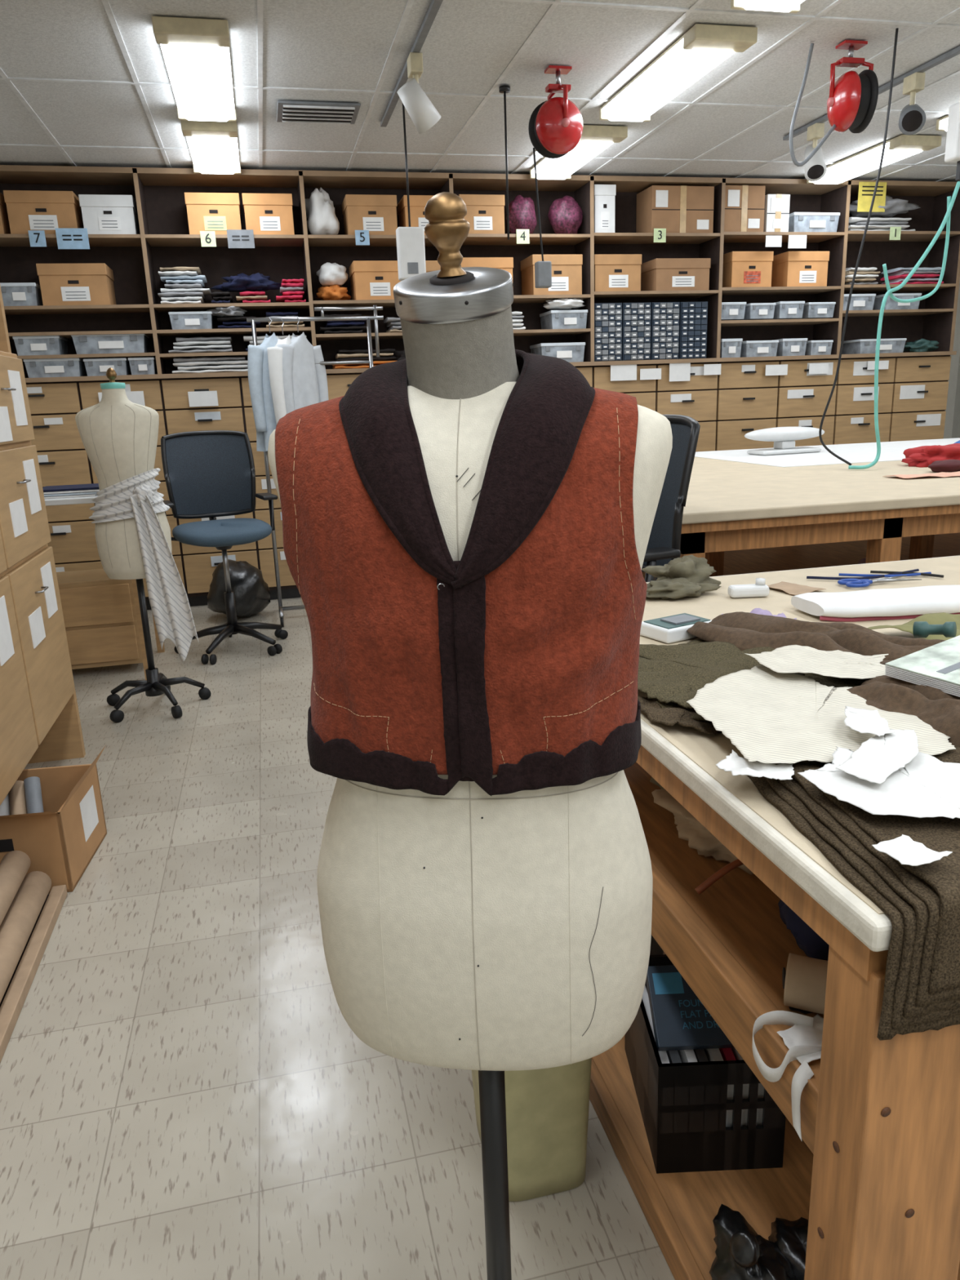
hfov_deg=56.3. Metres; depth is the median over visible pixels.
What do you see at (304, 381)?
shirt
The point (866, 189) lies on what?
notice sign
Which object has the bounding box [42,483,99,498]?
paper stack
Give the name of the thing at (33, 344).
plastic storage bin
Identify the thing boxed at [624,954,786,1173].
crate
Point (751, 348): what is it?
plastic storage bin
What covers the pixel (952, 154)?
cord
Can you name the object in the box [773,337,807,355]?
plastic storage bin
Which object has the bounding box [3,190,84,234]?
file box
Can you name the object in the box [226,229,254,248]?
label
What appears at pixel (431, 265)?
file box
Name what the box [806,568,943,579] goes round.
pens
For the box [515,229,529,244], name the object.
number sign
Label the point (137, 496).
cloth
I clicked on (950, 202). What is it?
air hose
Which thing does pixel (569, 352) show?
plastic storage bin
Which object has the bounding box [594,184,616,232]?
file box
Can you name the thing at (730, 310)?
plastic storage bin
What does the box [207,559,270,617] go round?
bag
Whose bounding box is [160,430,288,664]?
office chair
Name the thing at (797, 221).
plastic storage bin
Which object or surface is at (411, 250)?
cord
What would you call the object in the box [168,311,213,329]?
plastic storage bin
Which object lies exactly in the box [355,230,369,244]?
number sign
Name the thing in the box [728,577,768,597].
tape dispenser
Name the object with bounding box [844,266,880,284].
folded fabric
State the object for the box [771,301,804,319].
plastic storage bin
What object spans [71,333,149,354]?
plastic storage bin
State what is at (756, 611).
cloth
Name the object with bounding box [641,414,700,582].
office chair
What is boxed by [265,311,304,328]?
folded fabric
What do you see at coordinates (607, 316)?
drawer organizer
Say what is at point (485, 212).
file box
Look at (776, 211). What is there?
carton
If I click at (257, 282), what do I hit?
cloth bundle
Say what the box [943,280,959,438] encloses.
wall
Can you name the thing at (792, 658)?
paper
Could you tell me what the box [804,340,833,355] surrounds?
plastic storage bin
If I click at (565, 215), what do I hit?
patterned bag
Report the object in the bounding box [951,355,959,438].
wall
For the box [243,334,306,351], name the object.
folded fabric
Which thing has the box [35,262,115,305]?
file box
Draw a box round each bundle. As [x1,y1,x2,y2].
[206,306,248,317]
[209,272,281,292]
[304,187,339,235]
[315,284,351,300]
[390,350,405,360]
[542,297,586,310]
[848,195,920,217]
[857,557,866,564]
[902,338,938,352]
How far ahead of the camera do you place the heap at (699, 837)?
1.71 m
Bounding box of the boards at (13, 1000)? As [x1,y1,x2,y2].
[0,884,67,1062]
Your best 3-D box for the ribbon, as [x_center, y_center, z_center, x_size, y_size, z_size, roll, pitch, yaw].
[0.451,0.573,1.209,0.116,0.099,0.132,-5,15,-12]
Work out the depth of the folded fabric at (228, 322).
6.46 m
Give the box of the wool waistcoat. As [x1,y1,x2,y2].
[275,349,647,795]
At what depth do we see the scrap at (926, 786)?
1.07 m
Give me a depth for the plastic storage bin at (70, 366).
6.24 m
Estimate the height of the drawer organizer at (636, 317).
0.440 m
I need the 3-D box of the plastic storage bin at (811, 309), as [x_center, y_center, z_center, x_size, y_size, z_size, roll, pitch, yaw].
[2.793,-2.769,7.571,0.252,0.120,0.310,-5,15,-12]
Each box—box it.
[0,192,10,234]
[0,746,106,893]
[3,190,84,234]
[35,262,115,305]
[78,194,140,234]
[184,192,241,234]
[241,193,294,235]
[342,194,397,235]
[348,260,400,300]
[396,195,434,235]
[425,260,440,272]
[457,194,505,233]
[460,257,513,288]
[520,254,582,295]
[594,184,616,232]
[594,253,641,291]
[640,257,711,290]
[640,613,711,643]
[722,251,773,287]
[771,251,829,286]
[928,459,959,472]
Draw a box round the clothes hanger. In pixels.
[694,858,743,894]
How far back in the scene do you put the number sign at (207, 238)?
6.23 m
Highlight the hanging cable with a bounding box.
[498,84,510,239]
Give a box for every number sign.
[27,230,46,246]
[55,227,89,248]
[200,231,216,246]
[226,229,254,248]
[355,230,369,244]
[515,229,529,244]
[653,228,666,242]
[888,226,901,239]
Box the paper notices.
[97,235,888,406]
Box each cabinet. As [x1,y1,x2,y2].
[0,285,85,805]
[26,355,951,609]
[44,494,164,679]
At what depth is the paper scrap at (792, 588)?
2.35 m
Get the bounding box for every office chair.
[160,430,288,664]
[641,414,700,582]
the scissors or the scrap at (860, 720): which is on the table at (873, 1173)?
the scissors
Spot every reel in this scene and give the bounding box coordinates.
[528,65,582,288]
[789,40,878,166]
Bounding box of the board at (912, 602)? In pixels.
[791,584,959,622]
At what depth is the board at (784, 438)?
5.70 m
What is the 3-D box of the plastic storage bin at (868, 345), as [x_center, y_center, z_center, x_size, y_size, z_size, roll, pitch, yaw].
[3.392,-2.536,7.778,0.450,0.120,0.310,-5,15,-12]
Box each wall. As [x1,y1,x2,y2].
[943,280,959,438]
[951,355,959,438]
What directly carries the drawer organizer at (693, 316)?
in the shelving
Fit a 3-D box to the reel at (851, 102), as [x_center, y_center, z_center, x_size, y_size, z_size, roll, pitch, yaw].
[1.727,-2.622,4.402,0.419,0.541,0.273,-5,15,-12]
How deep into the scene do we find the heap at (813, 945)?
1.36 m
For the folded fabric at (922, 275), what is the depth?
7.60 m
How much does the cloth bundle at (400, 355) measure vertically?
0.130 m
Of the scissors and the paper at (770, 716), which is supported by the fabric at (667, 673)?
the paper at (770, 716)
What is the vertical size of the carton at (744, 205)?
0.340 m
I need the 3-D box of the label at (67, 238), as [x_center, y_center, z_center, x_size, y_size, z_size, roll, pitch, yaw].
[-2.742,-2.701,6.045,0.200,0.130,0.006,-5,15,-12]
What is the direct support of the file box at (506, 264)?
in the shelving
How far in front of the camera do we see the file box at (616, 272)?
6.97 m
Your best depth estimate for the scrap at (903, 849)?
0.93 m
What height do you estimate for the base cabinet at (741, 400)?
1.670 m
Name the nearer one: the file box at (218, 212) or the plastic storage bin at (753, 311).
the file box at (218, 212)
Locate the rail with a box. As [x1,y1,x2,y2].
[380,0,443,133]
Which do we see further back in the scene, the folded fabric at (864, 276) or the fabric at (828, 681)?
the folded fabric at (864, 276)
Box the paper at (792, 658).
[744,644,888,679]
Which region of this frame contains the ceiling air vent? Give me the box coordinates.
[276,100,360,124]
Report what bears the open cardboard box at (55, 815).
on the floor
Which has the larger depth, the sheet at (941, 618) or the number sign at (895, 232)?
the number sign at (895, 232)
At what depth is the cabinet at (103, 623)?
5.07 m
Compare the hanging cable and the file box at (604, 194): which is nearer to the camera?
the hanging cable
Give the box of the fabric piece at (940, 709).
[686,611,959,746]
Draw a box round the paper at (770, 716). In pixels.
[686,664,955,764]
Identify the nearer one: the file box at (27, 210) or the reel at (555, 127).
the reel at (555, 127)
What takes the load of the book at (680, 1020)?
on the file folders at (714, 1054)
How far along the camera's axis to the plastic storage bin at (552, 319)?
6.98 m
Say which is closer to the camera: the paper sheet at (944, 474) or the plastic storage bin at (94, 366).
the paper sheet at (944, 474)
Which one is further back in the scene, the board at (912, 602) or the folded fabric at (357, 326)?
the folded fabric at (357, 326)
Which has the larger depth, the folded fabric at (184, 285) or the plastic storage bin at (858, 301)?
the plastic storage bin at (858, 301)
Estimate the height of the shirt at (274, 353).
0.808 m
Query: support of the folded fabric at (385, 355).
in the shelving
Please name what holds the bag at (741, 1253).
on the table at (873, 1173)
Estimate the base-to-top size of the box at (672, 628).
0.036 m
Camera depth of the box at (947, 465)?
4.24 m
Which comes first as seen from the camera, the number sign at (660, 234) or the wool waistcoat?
the wool waistcoat
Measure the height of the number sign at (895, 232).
0.100 m
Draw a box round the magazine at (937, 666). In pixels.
[884,635,959,697]
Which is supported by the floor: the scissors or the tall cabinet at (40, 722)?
the tall cabinet at (40, 722)
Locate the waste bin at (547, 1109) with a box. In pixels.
[471,1057,591,1201]
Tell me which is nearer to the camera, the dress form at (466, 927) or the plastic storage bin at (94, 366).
the dress form at (466, 927)
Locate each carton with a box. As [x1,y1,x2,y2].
[635,185,714,232]
[724,185,765,231]
[763,194,790,231]
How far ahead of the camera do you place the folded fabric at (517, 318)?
6.91 m
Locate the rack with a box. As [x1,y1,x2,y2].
[246,305,383,626]
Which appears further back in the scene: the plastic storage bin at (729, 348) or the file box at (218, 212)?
the plastic storage bin at (729, 348)
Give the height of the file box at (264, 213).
0.270 m
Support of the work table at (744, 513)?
on the floor
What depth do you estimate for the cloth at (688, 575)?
2.35 m
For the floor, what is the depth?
2.03 m
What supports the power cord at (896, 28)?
hanging from the ceiling
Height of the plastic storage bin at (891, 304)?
0.130 m
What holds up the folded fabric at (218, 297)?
on the shelving
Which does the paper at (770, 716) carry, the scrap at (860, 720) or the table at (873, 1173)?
the scrap at (860, 720)
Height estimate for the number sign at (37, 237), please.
0.100 m
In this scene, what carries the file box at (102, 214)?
in the shelving
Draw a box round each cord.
[395,103,426,280]
[818,27,898,465]
[944,102,959,180]
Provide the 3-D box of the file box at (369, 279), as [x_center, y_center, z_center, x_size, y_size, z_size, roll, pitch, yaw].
[-0.776,-2.677,6.742,0.365,0.270,0.342,-5,15,-12]
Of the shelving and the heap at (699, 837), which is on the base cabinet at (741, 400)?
the shelving
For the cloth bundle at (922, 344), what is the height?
0.113 m
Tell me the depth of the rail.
4.25 m
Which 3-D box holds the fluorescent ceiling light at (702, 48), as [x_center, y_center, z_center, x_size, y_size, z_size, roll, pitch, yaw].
[0.983,-2.910,4.667,0.310,0.071,1.230,-5,15,-12]
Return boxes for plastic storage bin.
[0,282,43,306]
[12,335,67,355]
[22,357,87,377]
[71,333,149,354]
[83,357,131,376]
[128,356,157,374]
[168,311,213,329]
[529,342,585,362]
[539,309,587,329]
[720,302,746,320]
[720,338,742,357]
[740,340,778,357]
[741,302,775,319]
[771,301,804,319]
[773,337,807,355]
[788,212,839,231]
[796,302,835,319]
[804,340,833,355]
[841,337,906,354]
[843,293,875,310]
[872,293,921,310]
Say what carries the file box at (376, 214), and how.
in the shelving
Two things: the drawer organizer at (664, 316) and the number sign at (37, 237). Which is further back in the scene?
the drawer organizer at (664, 316)
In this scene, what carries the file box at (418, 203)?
in the shelving
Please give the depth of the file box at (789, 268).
7.32 m
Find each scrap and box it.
[715,750,794,780]
[767,581,825,595]
[797,746,959,818]
[835,728,918,783]
[844,706,894,736]
[871,834,952,866]
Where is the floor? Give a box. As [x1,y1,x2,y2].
[0,597,675,1279]
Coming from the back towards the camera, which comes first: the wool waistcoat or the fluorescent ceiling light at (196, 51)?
the fluorescent ceiling light at (196, 51)
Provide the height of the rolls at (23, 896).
0.159 m
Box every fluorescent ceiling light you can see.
[151,16,236,121]
[180,120,240,173]
[529,124,627,179]
[599,23,757,121]
[730,0,804,13]
[806,134,942,184]
[935,115,948,131]
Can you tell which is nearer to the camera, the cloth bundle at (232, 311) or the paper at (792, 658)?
the paper at (792, 658)
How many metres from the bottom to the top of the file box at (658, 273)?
0.240 m
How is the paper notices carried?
attached to the shelving
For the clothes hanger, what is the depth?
1.56 m
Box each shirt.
[247,316,277,451]
[266,319,291,423]
[277,316,328,413]
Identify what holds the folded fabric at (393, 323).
in the shelving
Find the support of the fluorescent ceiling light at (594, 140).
attached to the ceiling
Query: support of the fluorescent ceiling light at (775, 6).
attached to the ceiling
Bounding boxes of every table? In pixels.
[589,555,959,1279]
[641,437,959,579]
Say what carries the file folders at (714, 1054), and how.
in the crate
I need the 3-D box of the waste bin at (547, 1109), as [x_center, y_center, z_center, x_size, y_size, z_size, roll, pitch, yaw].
[0.091,0.813,1.753,0.226,0.429,0.296,-5,15,-12]
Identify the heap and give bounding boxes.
[649,777,753,875]
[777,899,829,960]
[901,443,959,467]
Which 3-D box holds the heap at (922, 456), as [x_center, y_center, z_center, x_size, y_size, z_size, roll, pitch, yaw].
[2.430,-0.961,4.651,0.516,0.108,0.319,-5,15,-12]
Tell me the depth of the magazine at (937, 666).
1.40 m
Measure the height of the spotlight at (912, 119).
0.348 m
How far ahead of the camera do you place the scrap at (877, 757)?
1.14 m
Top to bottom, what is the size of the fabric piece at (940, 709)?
0.064 m
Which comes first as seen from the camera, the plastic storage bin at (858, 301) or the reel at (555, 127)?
the reel at (555, 127)
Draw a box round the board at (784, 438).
[744,426,824,455]
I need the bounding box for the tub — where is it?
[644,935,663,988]
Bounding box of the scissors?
[837,575,921,587]
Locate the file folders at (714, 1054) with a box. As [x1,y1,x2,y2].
[642,986,764,1127]
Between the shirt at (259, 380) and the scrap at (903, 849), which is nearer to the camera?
the scrap at (903, 849)
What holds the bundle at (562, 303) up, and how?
on the plastic storage bin at (552, 319)
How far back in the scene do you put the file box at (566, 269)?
6.88 m
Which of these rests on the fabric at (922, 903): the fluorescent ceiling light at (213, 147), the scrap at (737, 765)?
the scrap at (737, 765)
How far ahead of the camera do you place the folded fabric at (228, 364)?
6.49 m
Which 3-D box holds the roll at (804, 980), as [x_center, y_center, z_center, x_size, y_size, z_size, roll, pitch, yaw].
[0.527,0.489,1.256,0.197,0.072,0.080,2,16,15]
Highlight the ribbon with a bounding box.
[751,1010,823,1141]
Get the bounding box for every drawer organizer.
[594,302,622,361]
[622,302,651,360]
[650,302,679,359]
[678,301,707,359]
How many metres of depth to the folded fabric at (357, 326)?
6.63 m
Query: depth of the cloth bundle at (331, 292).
6.58 m
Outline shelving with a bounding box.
[0,164,959,382]
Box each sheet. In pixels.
[867,612,959,639]
[883,471,959,478]
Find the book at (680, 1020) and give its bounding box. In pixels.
[645,964,733,1051]
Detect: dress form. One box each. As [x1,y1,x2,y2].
[75,367,211,722]
[267,191,672,1279]
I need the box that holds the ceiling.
[0,0,959,182]
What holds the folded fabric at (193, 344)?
on the shelving
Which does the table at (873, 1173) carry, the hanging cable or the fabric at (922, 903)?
the fabric at (922, 903)
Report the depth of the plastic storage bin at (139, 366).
6.37 m
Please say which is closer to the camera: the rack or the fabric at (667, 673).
the fabric at (667, 673)
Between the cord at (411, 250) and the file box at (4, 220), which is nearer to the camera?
the cord at (411, 250)
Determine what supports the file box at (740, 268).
in the shelving
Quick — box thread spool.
[912,621,956,637]
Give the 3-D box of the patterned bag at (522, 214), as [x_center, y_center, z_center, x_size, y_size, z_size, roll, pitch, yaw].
[0.317,-3.219,6.797,0.218,0.280,0.218,5,17,26]
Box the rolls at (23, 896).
[0,850,51,1003]
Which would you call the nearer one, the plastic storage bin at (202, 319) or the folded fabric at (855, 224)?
the plastic storage bin at (202, 319)
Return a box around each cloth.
[88,467,199,661]
[641,554,721,599]
[721,608,796,619]
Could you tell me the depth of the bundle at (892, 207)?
7.39 m
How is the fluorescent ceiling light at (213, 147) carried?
attached to the ceiling
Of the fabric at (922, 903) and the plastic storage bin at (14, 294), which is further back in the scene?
the plastic storage bin at (14, 294)
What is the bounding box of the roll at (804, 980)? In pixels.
[782,952,827,1014]
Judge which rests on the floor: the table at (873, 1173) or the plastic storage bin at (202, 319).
the table at (873, 1173)
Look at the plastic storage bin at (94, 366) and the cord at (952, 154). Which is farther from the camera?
the plastic storage bin at (94, 366)
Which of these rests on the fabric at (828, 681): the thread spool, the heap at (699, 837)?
the thread spool
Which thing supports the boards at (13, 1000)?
on the floor
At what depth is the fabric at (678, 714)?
1.45 m
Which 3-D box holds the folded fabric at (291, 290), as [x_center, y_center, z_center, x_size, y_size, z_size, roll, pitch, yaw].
[-1.398,-2.554,6.601,0.207,0.168,0.289,-5,15,-12]
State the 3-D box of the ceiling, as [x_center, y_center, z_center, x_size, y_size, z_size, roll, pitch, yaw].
[1.578,-2.367,2.326,8.100,0.057,10.020,-5,15,-12]
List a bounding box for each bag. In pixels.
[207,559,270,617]
[506,195,537,233]
[547,195,582,234]
[709,1204,808,1279]
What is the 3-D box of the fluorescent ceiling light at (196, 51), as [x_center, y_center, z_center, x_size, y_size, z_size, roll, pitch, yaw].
[-1.365,-2.747,4.382,0.310,0.071,1.230,-5,15,-12]
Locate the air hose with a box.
[848,181,959,469]
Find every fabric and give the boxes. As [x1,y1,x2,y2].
[157,266,211,303]
[168,336,232,353]
[172,356,248,373]
[210,291,232,303]
[217,315,260,328]
[235,291,270,302]
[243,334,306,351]
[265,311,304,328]
[275,278,306,302]
[318,313,367,333]
[332,348,395,368]
[383,317,402,332]
[511,311,525,329]
[637,640,804,708]
[637,695,721,734]
[655,639,866,720]
[747,746,959,1040]
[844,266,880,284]
[848,217,915,231]
[880,266,943,284]
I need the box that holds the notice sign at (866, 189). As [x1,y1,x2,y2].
[857,182,886,212]
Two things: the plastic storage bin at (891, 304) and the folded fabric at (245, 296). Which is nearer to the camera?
the folded fabric at (245, 296)
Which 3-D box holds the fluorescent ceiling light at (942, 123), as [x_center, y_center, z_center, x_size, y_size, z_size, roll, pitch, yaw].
[3.181,-3.121,5.148,0.310,0.071,1.230,-5,15,-12]
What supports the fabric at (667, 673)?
on the fabric at (828, 681)
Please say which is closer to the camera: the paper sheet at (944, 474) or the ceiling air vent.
the paper sheet at (944, 474)
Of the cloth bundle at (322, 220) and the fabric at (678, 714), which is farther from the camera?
the cloth bundle at (322, 220)
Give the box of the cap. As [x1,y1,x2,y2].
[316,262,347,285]
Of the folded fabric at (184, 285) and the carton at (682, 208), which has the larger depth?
the carton at (682, 208)
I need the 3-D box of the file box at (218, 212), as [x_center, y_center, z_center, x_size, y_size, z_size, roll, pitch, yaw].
[-1.885,-2.997,6.388,0.364,0.270,0.342,-5,15,-12]

